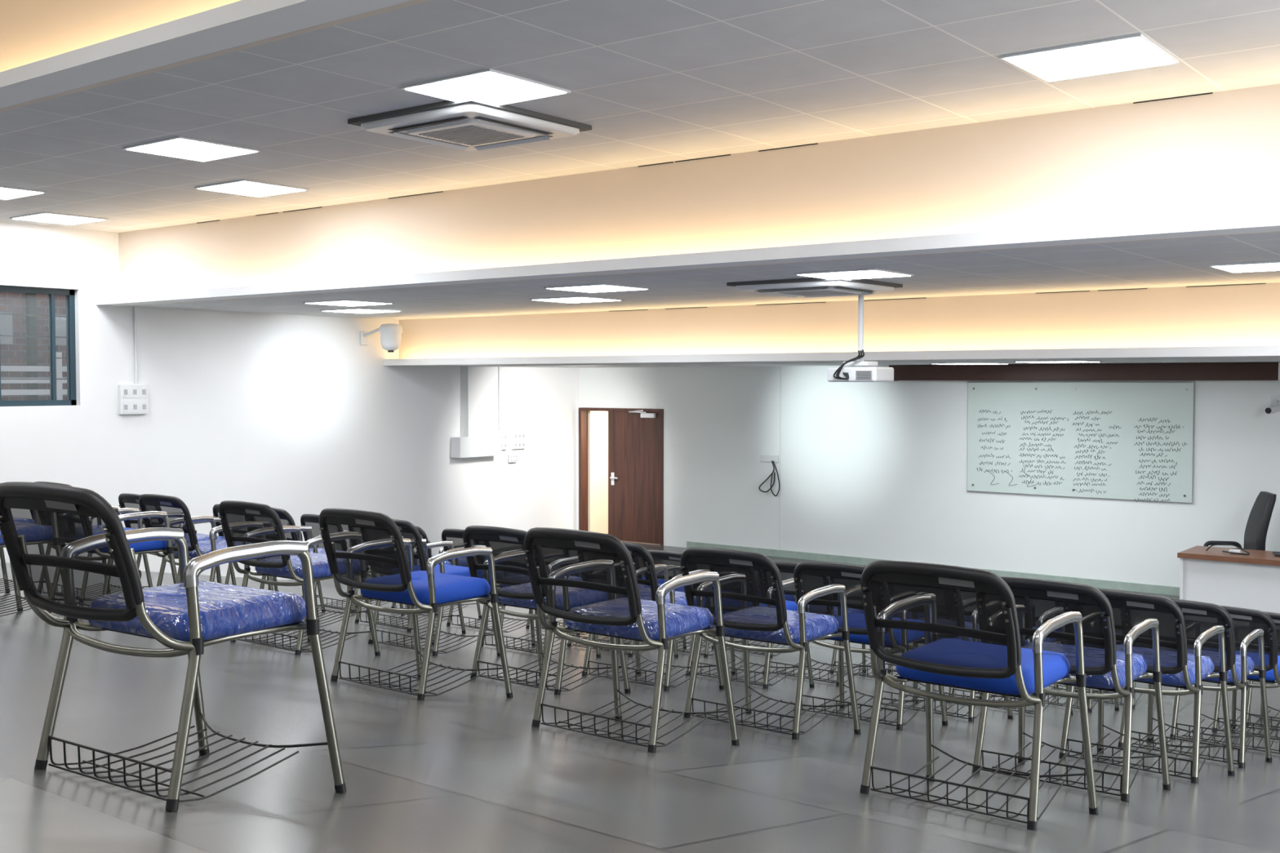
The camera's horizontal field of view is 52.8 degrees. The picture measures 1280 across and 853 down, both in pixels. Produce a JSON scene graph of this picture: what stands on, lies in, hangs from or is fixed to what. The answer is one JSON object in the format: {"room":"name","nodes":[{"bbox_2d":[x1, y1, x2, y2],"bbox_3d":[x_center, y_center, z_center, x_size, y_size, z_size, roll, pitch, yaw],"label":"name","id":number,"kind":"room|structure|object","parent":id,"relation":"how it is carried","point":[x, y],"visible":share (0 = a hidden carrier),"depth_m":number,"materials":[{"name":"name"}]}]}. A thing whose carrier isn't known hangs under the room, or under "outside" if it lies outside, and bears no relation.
{"room":"lecture hall","nodes":[
{"label":"lecture hall","id":0,"kind":"room"},
{"bbox_2d":[0,221,576,580],"bbox_3d":[-4.129,-0.616,16.958,0.250,5.290,10.350,2,3,38],"label":"wall","id":1,"kind":"structure","parent":0,"point":[291,413],"depth_m":16.08,"materials":[{"name":"paint"}]},
{"bbox_2d":[0,285,76,406],"bbox_3d":[-6.785,-0.845,13.540,0.140,1.270,1.710,2,3,38],"label":"window","id":2,"kind":"structure","parent":1,"relation":"in","point":[69,295],"depth_m":14.00,"materials":[{"name":"blue"}]},
{"bbox_2d":[118,384,148,414],"bbox_3d":[-5.741,-0.308,14.617,0.060,0.340,0.340,2,3,38],"label":"switchboard","id":3,"kind":"object","parent":1,"relation":"attached to","point":[133,399],"visible":1,"depth_m":14.59,"materials":[{"name":"white plastic"}]},
{"bbox_2d":[133,306,137,383],"bbox_3d":[-5.727,-0.922,14.636,0.026,0.867,0.026,-1,2,-30],"label":"conduit pipe","id":4,"kind":"object","parent":1,"relation":"attached to","point":[135,308],"visible":1,"depth_m":14.63,"materials":[{"name":"white plastic"}]},
{"bbox_2d":[360,323,402,352],"bbox_3d":[-3.432,-1.168,17.064,0.698,0.375,0.300,2,3,38],"label":"security camera","id":5,"kind":"object","parent":1,"relation":"attached to","point":[390,333],"visible":1,"depth_m":16.85,"materials":[{"name":"white plastic"}]},
{"bbox_2d":[450,366,501,457],"bbox_3d":[-2.394,-0.217,18.856,0.198,1.317,0.850,2,3,38],"label":"duct","id":6,"kind":"object","parent":1,"relation":"attached to","point":[478,437],"visible":1,"depth_m":18.79,"materials":[{"name":"paint"}]},
{"bbox_2d":[498,367,501,429],"bbox_3d":[-2.106,-0.424,19.352,0.033,0.937,0.033,-1,2,-30],"label":"conduit pipe","id":7,"kind":"object","parent":1,"relation":"attached to","point":[500,368],"visible":1,"depth_m":19.34,"materials":[{"name":"white plastic"}]},
{"bbox_2d":[497,432,506,449],"bbox_3d":[-2.098,0.224,19.369,0.060,0.260,0.260,2,3,38],"label":"switchboard","id":8,"kind":"object","parent":1,"relation":"attached to","point":[504,435],"visible":0.54,"depth_m":19.40,"materials":[{"name":"white plastic"}]},
{"bbox_2d":[507,454,517,462],"bbox_3d":[-1.933,0.486,19.593,0.060,0.120,0.160,2,3,38],"label":"switchboard","id":9,"kind":"object","parent":1,"relation":"attached to","point":[511,458],"visible":1,"depth_m":19.55,"materials":[{"name":"white plastic"}]},
{"bbox_2d":[511,431,524,448],"bbox_3d":[-1.854,0.213,19.686,0.060,0.260,0.260,2,3,38],"label":"switchboard","id":10,"kind":"object","parent":1,"relation":"attached to","point":[517,437],"visible":1,"depth_m":19.65,"materials":[{"name":"white plastic"}]},
{"bbox_2d":[347,98,591,151],"bbox_3d":[-1.084,-1.910,8.282,1.100,0.088,1.100,2,3,38],"label":"air conditioner","id":11,"kind":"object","parent":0,"point":[470,124],"depth_m":8.07,"materials":[{"name":"white plastic"}]},
{"bbox_2d":[576,368,588,531],"bbox_3d":[-0.925,0.155,20.894,0.060,3.470,0.250,2,3,38],"label":"wall","id":12,"kind":"structure","parent":0,"point":[577,369],"depth_m":20.81,"materials":[{"name":"paint"}]},
{"bbox_2d":[579,367,663,408],"bbox_3d":[-0.232,-0.925,20.322,1.690,1.270,0.250,2,3,38],"label":"wall","id":13,"kind":"structure","parent":0,"point":[642,388],"depth_m":20.21,"materials":[{"name":"paint"}]},
{"bbox_2d":[0,540,1279,852],"bbox_3d":[-0.227,1.267,9.344,15.800,2.266,17.750,2,3,38],"label":"floor","id":14,"kind":"structure","parent":0,"point":[465,768],"depth_m":4.71,"materials":[{"name":"stone"}]},
{"bbox_2d":[0,547,13,593],"bbox_3d":[-4.658,0.769,9.063,0.669,0.968,0.756,2,3,38],"label":"armchair","id":15,"kind":"object","parent":14,"relation":"on","point":[5,578],"visible":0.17,"depth_m":9.50,"materials":[{"name":"silver metal"}]},
{"bbox_2d":[0,530,31,617],"bbox_3d":[-3.882,0.706,7.642,0.669,0.968,0.756,2,3,38],"label":"armchair","id":16,"kind":"object","parent":14,"relation":"on","point":[18,597],"visible":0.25,"depth_m":7.87,"materials":[{"name":"silver metal"}]},
{"bbox_2d":[34,481,178,613],"bbox_3d":[-3.424,0.816,8.240,0.669,0.968,0.756,2,3,38],"label":"armchair","id":17,"kind":"object","parent":14,"relation":"on","point":[154,546],"visible":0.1,"depth_m":8.23,"materials":[{"name":"silver metal"}]},
{"bbox_2d":[118,507,152,587],"bbox_3d":[-4.170,0.886,9.701,0.669,0.968,0.756,2,3,38],"label":"armchair","id":18,"kind":"object","parent":14,"relation":"on","point":[123,510],"visible":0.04,"depth_m":9.75,"materials":[{"name":"silver metal"}]},
{"bbox_2d":[0,481,346,811],"bbox_3d":[-1.296,0.585,3.502,0.642,0.910,0.739,1,2,35],"label":"armchair","id":19,"kind":"object","parent":14,"relation":"on","point":[70,554],"visible":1,"depth_m":3.34,"materials":[{"name":"silver metal"}]},
{"bbox_2d":[118,493,236,588],"bbox_3d":[-3.712,0.997,10.300,0.669,0.968,0.756,2,3,38],"label":"armchair","id":20,"kind":"object","parent":14,"relation":"on","point":[125,500],"visible":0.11,"depth_m":10.17,"materials":[{"name":"silver metal"}]},
{"bbox_2d":[138,493,273,591],"bbox_3d":[-2.990,0.925,8.857,0.669,0.968,0.756,2,3,38],"label":"armchair","id":21,"kind":"object","parent":14,"relation":"on","point":[178,513],"visible":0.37,"depth_m":8.59,"materials":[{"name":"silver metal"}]},
{"bbox_2d":[212,504,325,612],"bbox_3d":[-3.193,1.121,10.978,0.669,0.968,0.756,2,3,38],"label":"armchair","id":22,"kind":"object","parent":14,"relation":"on","point":[215,508],"visible":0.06,"depth_m":11.02,"materials":[{"name":"silver metal"}]},
{"bbox_2d":[218,500,380,656],"bbox_3d":[-2.046,0.899,7.623,0.669,0.968,0.756,2,3,38],"label":"armchair","id":23,"kind":"object","parent":14,"relation":"on","point":[242,522],"visible":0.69,"depth_m":7.43,"materials":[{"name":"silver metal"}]},
{"bbox_2d":[259,507,370,631],"bbox_3d":[-2.463,1.044,9.465,0.669,0.968,0.756,2,3,38],"label":"armchair","id":24,"kind":"object","parent":14,"relation":"on","point":[286,518],"visible":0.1,"depth_m":9.34,"materials":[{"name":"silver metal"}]},
{"bbox_2d":[300,514,404,615],"bbox_3d":[-2.644,1.254,11.696,0.669,0.968,0.756,2,3,38],"label":"armchair","id":25,"kind":"object","parent":14,"relation":"on","point":[307,520],"visible":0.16,"depth_m":11.50,"materials":[{"name":"silver metal"}]},
{"bbox_2d":[354,541,466,633],"bbox_3d":[-1.883,1.183,10.223,0.669,0.968,0.756,2,3,38],"label":"armchair","id":26,"kind":"object","parent":14,"relation":"on","point":[440,544],"visible":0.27,"depth_m":10.24,"materials":[{"name":"silver metal"}]},
{"bbox_2d":[319,507,513,700],"bbox_3d":[-1.110,0.853,6.206,0.669,0.968,0.756,2,3,38],"label":"armchair","id":27,"kind":"object","parent":14,"relation":"on","point":[366,551],"visible":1,"depth_m":6.04,"materials":[{"name":"silver metal"}]},
{"bbox_2d":[368,518,500,657],"bbox_3d":[-1.405,1.053,8.461,0.669,0.968,0.756,2,3,38],"label":"armchair","id":28,"kind":"object","parent":14,"relation":"on","point":[408,531],"visible":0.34,"depth_m":8.28,"materials":[{"name":"silver metal"}]},
{"bbox_2d":[391,525,481,618],"bbox_3d":[-2.034,1.400,12.494,0.669,0.968,0.756,2,3,38],"label":"armchair","id":29,"kind":"object","parent":14,"relation":"on","point":[421,531],"visible":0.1,"depth_m":12.38,"materials":[{"name":"silver metal"}]},
{"bbox_2d":[441,528,546,632],"bbox_3d":[-1.273,1.330,11.021,0.669,0.968,0.756,2,3,38],"label":"armchair","id":30,"kind":"object","parent":14,"relation":"on","point":[455,535],"visible":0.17,"depth_m":10.86,"materials":[{"name":"silver metal"}]},
{"bbox_2d":[481,608,600,657],"bbox_3d":[-0.771,1.200,9.241,0.669,0.968,0.756,2,3,38],"label":"armchair","id":31,"kind":"object","parent":14,"relation":"on","point":[533,641],"visible":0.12,"depth_m":9.28,"materials":[{"name":"silver metal"}]},
{"bbox_2d":[462,525,631,695],"bbox_3d":[-0.540,0.996,7.009,0.669,0.968,0.756,2,3,38],"label":"armchair","id":32,"kind":"object","parent":14,"relation":"on","point":[513,586],"visible":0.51,"depth_m":6.81,"materials":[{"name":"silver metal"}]},
{"bbox_2d":[525,613,587,635],"bbox_3d":[-0.663,1.477,11.819,0.669,0.968,0.756,2,3,38],"label":"armchair","id":33,"kind":"object","parent":14,"relation":"on","point":[578,633],"visible":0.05,"depth_m":11.77,"materials":[{"name":"silver metal"}]},
{"bbox_2d":[567,564,678,657],"bbox_3d":[-0.185,1.347,10.057,0.669,0.968,0.756,2,3,38],"label":"armchair","id":34,"kind":"object","parent":14,"relation":"on","point":[664,566],"visible":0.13,"depth_m":10.06,"materials":[{"name":"silver metal"}]},
{"bbox_2d":[524,527,739,752],"bbox_3d":[-0.067,0.877,5.365,0.669,0.968,0.756,2,3,38],"label":"armchair","id":35,"kind":"object","parent":14,"relation":"on","point":[585,580],"visible":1,"depth_m":5.17,"materials":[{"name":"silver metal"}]},
{"bbox_2d":[581,542,724,691],"bbox_3d":[0.033,1.138,7.798,0.669,0.968,0.756,1,3,36],"label":"armchair","id":36,"kind":"object","parent":14,"relation":"on","point":[642,560],"visible":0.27,"depth_m":7.50,"materials":[{"name":"silver metal"}]},
{"bbox_2d":[644,550,743,657],"bbox_3d":[0.425,1.494,10.855,0.669,0.968,0.756,2,3,38],"label":"armchair","id":37,"kind":"object","parent":14,"relation":"on","point":[672,559],"visible":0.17,"depth_m":10.59,"materials":[{"name":"silver metal"}]},
{"bbox_2d":[685,579,814,688],"bbox_3d":[0.693,1.292,8.621,0.669,0.968,0.756,2,3,38],"label":"armchair","id":38,"kind":"object","parent":14,"relation":"on","point":[791,606],"visible":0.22,"depth_m":8.65,"materials":[{"name":"silver metal"}]},
{"bbox_2d":[711,640,790,657],"bbox_3d":[1.035,1.640,11.653,0.669,0.968,0.756,2,3,38],"label":"armchair","id":39,"kind":"object","parent":14,"relation":"on","point":[772,644],"visible":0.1,"depth_m":11.54,"materials":[{"name":"silver metal"}]},
{"bbox_2d":[680,546,861,739],"bbox_3d":[0.599,1.037,6.234,0.669,0.968,0.756,2,3,38],"label":"armchair","id":40,"kind":"object","parent":14,"relation":"on","point":[753,603],"visible":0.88,"depth_m":6.02,"materials":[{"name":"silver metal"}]},
{"bbox_2d":[763,561,875,686],"bbox_3d":[1.287,1.439,9.431,0.669,0.968,0.756,2,3,38],"label":"armchair","id":41,"kind":"object","parent":14,"relation":"on","point":[786,570],"visible":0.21,"depth_m":9.21,"materials":[{"name":"silver metal"}]},
{"bbox_2d":[829,640,897,678],"bbox_3d":[1.897,1.586,10.229,0.669,0.968,0.756,2,3,38],"label":"armchair","id":42,"kind":"object","parent":14,"relation":"on","point":[834,652],"visible":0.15,"depth_m":10.27,"materials":[{"name":"silver metal"}]},
{"bbox_2d":[793,561,947,729],"bbox_3d":[1.232,1.190,7.065,0.669,0.968,0.756,1,3,36],"label":"armchair","id":43,"kind":"object","parent":14,"relation":"on","point":[808,576],"visible":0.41,"depth_m":6.86,"materials":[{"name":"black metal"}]},
{"bbox_2d":[887,662,897,672],"bbox_3d":[2.507,1.732,11.027,0.669,0.968,0.756,2,3,38],"label":"armchair","id":44,"kind":"object","parent":14,"relation":"on","point":[888,671],"visible":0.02,"depth_m":11.05,"materials":[{"name":"silver metal"}]},
{"bbox_2d":[880,681,1013,722],"bbox_3d":[1.823,1.336,7.878,0.669,0.968,0.756,2,3,38],"label":"armchair","id":45,"kind":"object","parent":14,"relation":"on","point":[971,718],"visible":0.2,"depth_m":7.84,"materials":[{"name":"silver metal"}]},
{"bbox_2d":[859,560,1098,831],"bbox_3d":[1.169,0.925,4.553,0.669,0.968,0.756,2,3,38],"label":"armchair","id":46,"kind":"object","parent":14,"relation":"on","point":[940,624],"visible":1,"depth_m":4.34,"materials":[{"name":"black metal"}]},
{"bbox_2d":[948,684,1073,715],"bbox_3d":[2.457,1.484,8.657,0.669,0.968,0.756,2,3,38],"label":"armchair","id":47,"kind":"object","parent":14,"relation":"on","point":[951,691],"visible":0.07,"depth_m":8.64,"materials":[{"name":"silver metal"}]},
{"bbox_2d":[1004,685,1119,712],"bbox_3d":[3.067,1.631,9.455,0.669,0.968,0.756,2,3,38],"label":"armchair","id":48,"kind":"object","parent":14,"relation":"on","point":[1090,707],"visible":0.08,"depth_m":9.34,"materials":[{"name":"silver metal"}]},
{"bbox_2d":[972,576,1170,801],"bbox_3d":[1.784,1.077,5.398,0.669,0.968,0.756,1,3,36],"label":"armchair","id":49,"kind":"object","parent":14,"relation":"on","point":[1037,602],"visible":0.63,"depth_m":5.13,"materials":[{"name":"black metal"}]},
{"bbox_2d":[1053,681,1155,708],"bbox_3d":[3.678,1.778,10.253,0.669,0.968,0.756,2,3,38],"label":"armchair","id":50,"kind":"object","parent":14,"relation":"on","point":[1134,682],"visible":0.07,"depth_m":10.10,"materials":[{"name":"silver metal"}]},
{"bbox_2d":[1058,588,1235,783],"bbox_3d":[2.409,1.225,6.184,0.669,0.968,0.756,2,3,39],"label":"armchair","id":51,"kind":"object","parent":14,"relation":"on","point":[1180,668],"visible":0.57,"depth_m":5.91,"materials":[{"name":"silver metal"}]},
{"bbox_2d":[1117,598,1272,768],"bbox_3d":[2.988,1.368,6.981,0.669,0.968,0.756,2,3,38],"label":"armchair","id":52,"kind":"object","parent":14,"relation":"on","point":[1199,617],"visible":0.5,"depth_m":6.69,"materials":[{"name":"silver metal"}]},
{"bbox_2d":[1169,605,1279,754],"bbox_3d":[3.598,1.515,7.779,0.669,0.968,0.756,2,3,38],"label":"armchair","id":53,"kind":"object","parent":14,"relation":"on","point":[1245,620],"visible":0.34,"depth_m":7.46,"materials":[{"name":"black metal"}]},
{"bbox_2d":[1177,546,1279,613],"bbox_3d":[6.575,1.694,13.146,1.900,0.742,0.753,2,3,38],"label":"desk","id":54,"kind":"object","parent":14,"relation":"on","point":[1213,575],"visible":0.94,"depth_m":13.18,"materials":[{"name":"brown wood"}]},
{"bbox_2d":[1205,543,1249,555],"bbox_3d":[6.116,1.269,13.379,0.434,0.088,0.137,2,3,44],"label":"power cable","id":55,"kind":"object","parent":54,"relation":"on","point":[1230,551],"visible":1,"depth_m":13.33,"materials":[{"name":"black plastic"}]},
{"bbox_2d":[1272,551,1279,556],"bbox_3d":[6.668,1.310,13.177,0.340,0.020,0.240,1,2,20],"label":"notebook","id":56,"kind":"object","parent":54,"relation":"on","point":[1276,553],"visible":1,"depth_m":13.16,"materials":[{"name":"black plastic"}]},
{"bbox_2d":[1203,491,1276,551],"bbox_3d":[6.555,1.377,14.226,0.750,1.300,0.667,0,2,11],"label":"chair","id":57,"kind":"object","parent":14,"relation":"on","point":[1260,517],"visible":0.27,"depth_m":14.04,"materials":[{"name":"black leather"}]},
{"bbox_2d":[1212,611,1279,738],"bbox_3d":[4.208,1.662,8.577,0.669,0.968,0.756,2,3,38],"label":"armchair","id":58,"kind":"object","parent":14,"relation":"on","point":[1275,617],"visible":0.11,"depth_m":8.61,"materials":[{"name":"silver metal"}]},
{"bbox_2d":[1245,680,1279,728],"bbox_3d":[4.757,1.794,9.296,0.669,0.968,0.756,2,3,38],"label":"armchair","id":59,"kind":"object","parent":14,"relation":"on","point":[1250,689],"visible":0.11,"depth_m":9.34,"materials":[{"name":"silver metal"}]},
{"bbox_2d":[0,0,1279,232],"bbox_3d":[-0.968,-1.994,8.266,15.300,0.080,4.180,2,3,38],"label":"ceiling","id":60,"kind":"structure","parent":0,"point":[655,82],"depth_m":7.24,"materials":[{"name":"tile"}]},
{"bbox_2d":[0,186,46,199],"bbox_3d":[-5.676,-2.051,11.248,0.700,0.016,0.660,2,3,38],"label":"ceiling light panel","id":61,"kind":"object","parent":60,"relation":"attached to","point":[6,193],"visible":1,"depth_m":11.28,"materials":[{"name":"white plastic"}]},
{"bbox_2d":[9,212,107,224],"bbox_3d":[-5.922,-2.118,13.140,0.700,0.016,0.660,2,3,38],"label":"ceiling light panel","id":62,"kind":"object","parent":60,"relation":"attached to","point":[48,217],"visible":1,"depth_m":13.06,"materials":[{"name":"white plastic"}]},
{"bbox_2d":[122,136,261,161],"bbox_3d":[-3.202,-1.979,9.217,0.700,0.016,0.660,2,3,38],"label":"ceiling light panel","id":63,"kind":"object","parent":60,"relation":"attached to","point":[180,147],"visible":1,"depth_m":9.16,"materials":[{"name":"white plastic"}]},
{"bbox_2d":[0,0,431,112],"bbox_3d":[-2.325,-2.291,6.491,15.300,0.801,0.330,2,3,38],"label":"ceiling beam","id":64,"kind":"structure","parent":60,"relation":"attached to","point":[50,49],"depth_m":6.81,"materials":[{"name":"white paint"}]},
{"bbox_2d":[194,179,309,196],"bbox_3d":[-3.338,-2.045,11.088,0.700,0.016,0.660,2,3,38],"label":"ceiling light panel","id":65,"kind":"object","parent":60,"relation":"attached to","point":[242,187],"visible":1,"depth_m":11.02,"materials":[{"name":"white plastic"}]},
{"bbox_2d":[400,68,570,105],"bbox_3d":[-0.874,-1.912,7.325,0.700,0.016,0.660,2,3,38],"label":"ceiling light panel","id":66,"kind":"object","parent":60,"relation":"in","point":[490,86],"depth_m":7.25,"materials":[{"name":"white plastic"}]},
{"bbox_2d":[95,84,1279,306],"bbox_3d":[0.140,-1.595,9.719,15.300,0.821,0.330,2,3,38],"label":"ceiling beam","id":67,"kind":"structure","parent":60,"relation":"attached to","point":[1205,164],"depth_m":9.09,"materials":[{"name":"paint"}]},
{"bbox_2d":[1000,33,1179,81],"bbox_3d":[2.317,-1.887,6.634,0.700,0.016,0.660,2,3,38],"label":"ceiling light panel","id":68,"kind":"object","parent":60,"relation":"attached to","point":[1135,51],"visible":1,"depth_m":6.57,"materials":[{"name":"white plastic"}]},
{"bbox_2d":[128,231,1279,319],"bbox_3d":[1.531,-1.290,11.537,15.300,0.080,4.290,2,3,38],"label":"ceiling","id":69,"kind":"structure","parent":0,"point":[1176,262],"depth_m":10.88,"materials":[{"name":"paint"}]},
{"bbox_2d":[302,299,394,306],"bbox_3d":[-3.114,-1.320,13.783,0.700,0.016,0.660,2,3,38],"label":"ceiling light panel","id":70,"kind":"object","parent":69,"relation":"attached to","point":[340,302],"visible":1,"depth_m":13.68,"materials":[{"name":"white plastic"}]},
{"bbox_2d":[320,307,402,313],"bbox_3d":[-3.314,-1.375,15.324,0.700,0.016,0.660,2,3,38],"label":"ceiling light panel","id":71,"kind":"object","parent":69,"relation":"attached to","point":[357,310],"visible":1,"depth_m":15.21,"materials":[{"name":"white plastic"}]},
{"bbox_2d":[528,295,622,302],"bbox_3d":[-0.651,-1.300,13.212,0.700,0.016,0.660,2,3,38],"label":"ceiling light panel","id":72,"kind":"object","parent":69,"relation":"attached to","point":[581,299],"visible":1,"depth_m":13.13,"materials":[{"name":"white plastic"}]},
{"bbox_2d":[543,283,650,293],"bbox_3d":[-0.384,-1.242,11.593,0.700,0.016,0.660,2,3,38],"label":"ceiling light panel","id":73,"kind":"object","parent":69,"relation":"attached to","point":[603,287],"visible":1,"depth_m":11.50,"materials":[{"name":"white plastic"}]},
{"bbox_2d":[726,277,902,297],"bbox_3d":[1.512,-1.189,11.106,1.100,0.088,1.100,2,3,38],"label":"air conditioner","id":74,"kind":"object","parent":69,"relation":"attached to","point":[810,286],"depth_m":10.82,"materials":[{"name":"white plastic"}]},
{"bbox_2d":[383,282,1279,365],"bbox_3d":[2.666,-0.986,13.022,15.300,0.631,0.330,2,3,38],"label":"ceiling beam","id":75,"kind":"structure","parent":69,"relation":"attached to","point":[1232,320],"depth_m":13.20,"materials":[{"name":"paint"}]},
{"bbox_2d":[794,268,914,279],"bbox_3d":[1.679,-1.189,10.094,0.700,0.016,0.660,2,3,38],"label":"ceiling light panel","id":76,"kind":"object","parent":69,"relation":"in","point":[866,273],"depth_m":10.00,"materials":[{"name":"white plastic"}]},
{"bbox_2d":[1208,261,1279,272],"bbox_3d":[4.590,-1.163,9.367,0.700,0.016,0.660,2,3,38],"label":"ceiling light panel","id":77,"kind":"object","parent":69,"relation":"attached to","point":[1270,265],"visible":1,"depth_m":9.33,"materials":[{"name":"white plastic"}]},
{"bbox_2d":[440,356,1279,368],"bbox_3d":[3.892,-0.768,14.623,15.300,0.080,3.750,2,3,38],"label":"ceiling","id":78,"kind":"structure","parent":0,"point":[1219,359],"depth_m":14.40,"materials":[{"name":"paint"}]},
{"bbox_2d":[929,362,1010,364],"bbox_3d":[3.831,-0.731,14.956,0.700,0.016,0.660,2,3,38],"label":"ceiling light panel","id":79,"kind":"object","parent":78,"relation":"attached to","point":[946,363],"visible":1,"depth_m":14.76,"materials":[{"name":"white plastic"}]},
{"bbox_2d":[1013,360,1102,363],"bbox_3d":[4.352,-0.677,13.420,0.700,0.016,0.660,2,3,38],"label":"ceiling light panel","id":80,"kind":"object","parent":78,"relation":"attached to","point":[1042,361],"visible":1,"depth_m":13.24,"materials":[{"name":"white plastic"}]},
{"bbox_2d":[826,294,893,382],"bbox_3d":[1.943,-0.816,11.351,0.480,0.847,0.428,2,3,38],"label":"projector","id":81,"kind":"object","parent":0,"point":[841,374],"depth_m":11.26,"materials":[{"name":"white plastic"}]},
{"bbox_2d":[663,362,1279,586],"bbox_3d":[5.805,0.339,15.714,13.550,3.470,0.250,2,3,38],"label":"wall","id":82,"kind":"structure","parent":0,"point":[876,470],"depth_m":17.34,"materials":[{"name":"paint"}]},
{"bbox_2d":[758,454,779,496],"bbox_3d":[1.872,0.707,18.562,0.358,0.589,0.057,2,3,38],"label":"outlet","id":83,"kind":"object","parent":82,"relation":"attached to","point":[763,458],"visible":1,"depth_m":18.53,"materials":[{"name":"white plastic"}]},
{"bbox_2d":[779,366,781,550],"bbox_3d":[2.010,0.456,18.482,0.015,2.640,0.006,2,3,38],"label":"trim","id":84,"kind":"structure","parent":82,"relation":"attached to","point":[780,366],"depth_m":18.47,"materials":[{"name":"white plastic"}]},
{"bbox_2d":[686,541,1179,595],"bbox_3d":[5.901,1.931,15.526,13.100,0.100,0.020,2,3,38],"label":"baseboard","id":85,"kind":"structure","parent":82,"relation":"attached to","point":[1117,585],"depth_m":16.48,"materials":[{"name":"green stone"}]},
{"bbox_2d":[967,382,1194,503],"bbox_3d":[5.350,0.170,15.871,2.776,1.436,0.043,2,3,38],"label":"board","id":86,"kind":"object","parent":82,"relation":"attached to","point":[1130,441],"visible":1,"depth_m":15.80,"materials":[{"name":"white"}]},
{"bbox_2d":[888,362,1279,381],"bbox_3d":[6.016,-0.643,15.232,6.670,0.207,0.198,2,3,38],"label":"screen housing","id":87,"kind":"object","parent":82,"relation":"attached to","point":[1220,371],"visible":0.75,"depth_m":15.54,"materials":[{"name":"black"}]},
{"bbox_2d":[1264,395,1279,414],"bbox_3d":[7.077,-0.237,14.381,0.130,0.204,0.283,2,3,43],"label":"security camera","id":88,"kind":"object","parent":82,"relation":"attached to","point":[1274,407],"visible":1,"depth_m":14.34,"materials":[{"name":"white plastic"}]},
{"label":"outside","id":89,"kind":"structure","parent":0,"visible":0},
{"bbox_2d":[0,291,66,400],"bbox_3d":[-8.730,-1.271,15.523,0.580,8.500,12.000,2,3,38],"label":"window glass","id":90,"kind":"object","parent":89,"point":[18,303],"visible":0.06,"depth_m":16.66,"materials":[{"name":"black glass"}]},
{"bbox_3d":[0.267,0.500,20.619,3.700,3.000,0.750,2,3,38],"label":"wall","id":91,"kind":"structure","parent":0,"visible":0},
{"bbox_2d":[578,407,663,545],"bbox_3d":[-0.152,0.757,20.469,0.745,2.097,1.720,-2,3,-45],"label":"door","id":92,"kind":"structure","parent":91,"relation":"in","point":[621,450],"depth_m":20.28,"materials":[{"name":"brown wood"}]}
]}

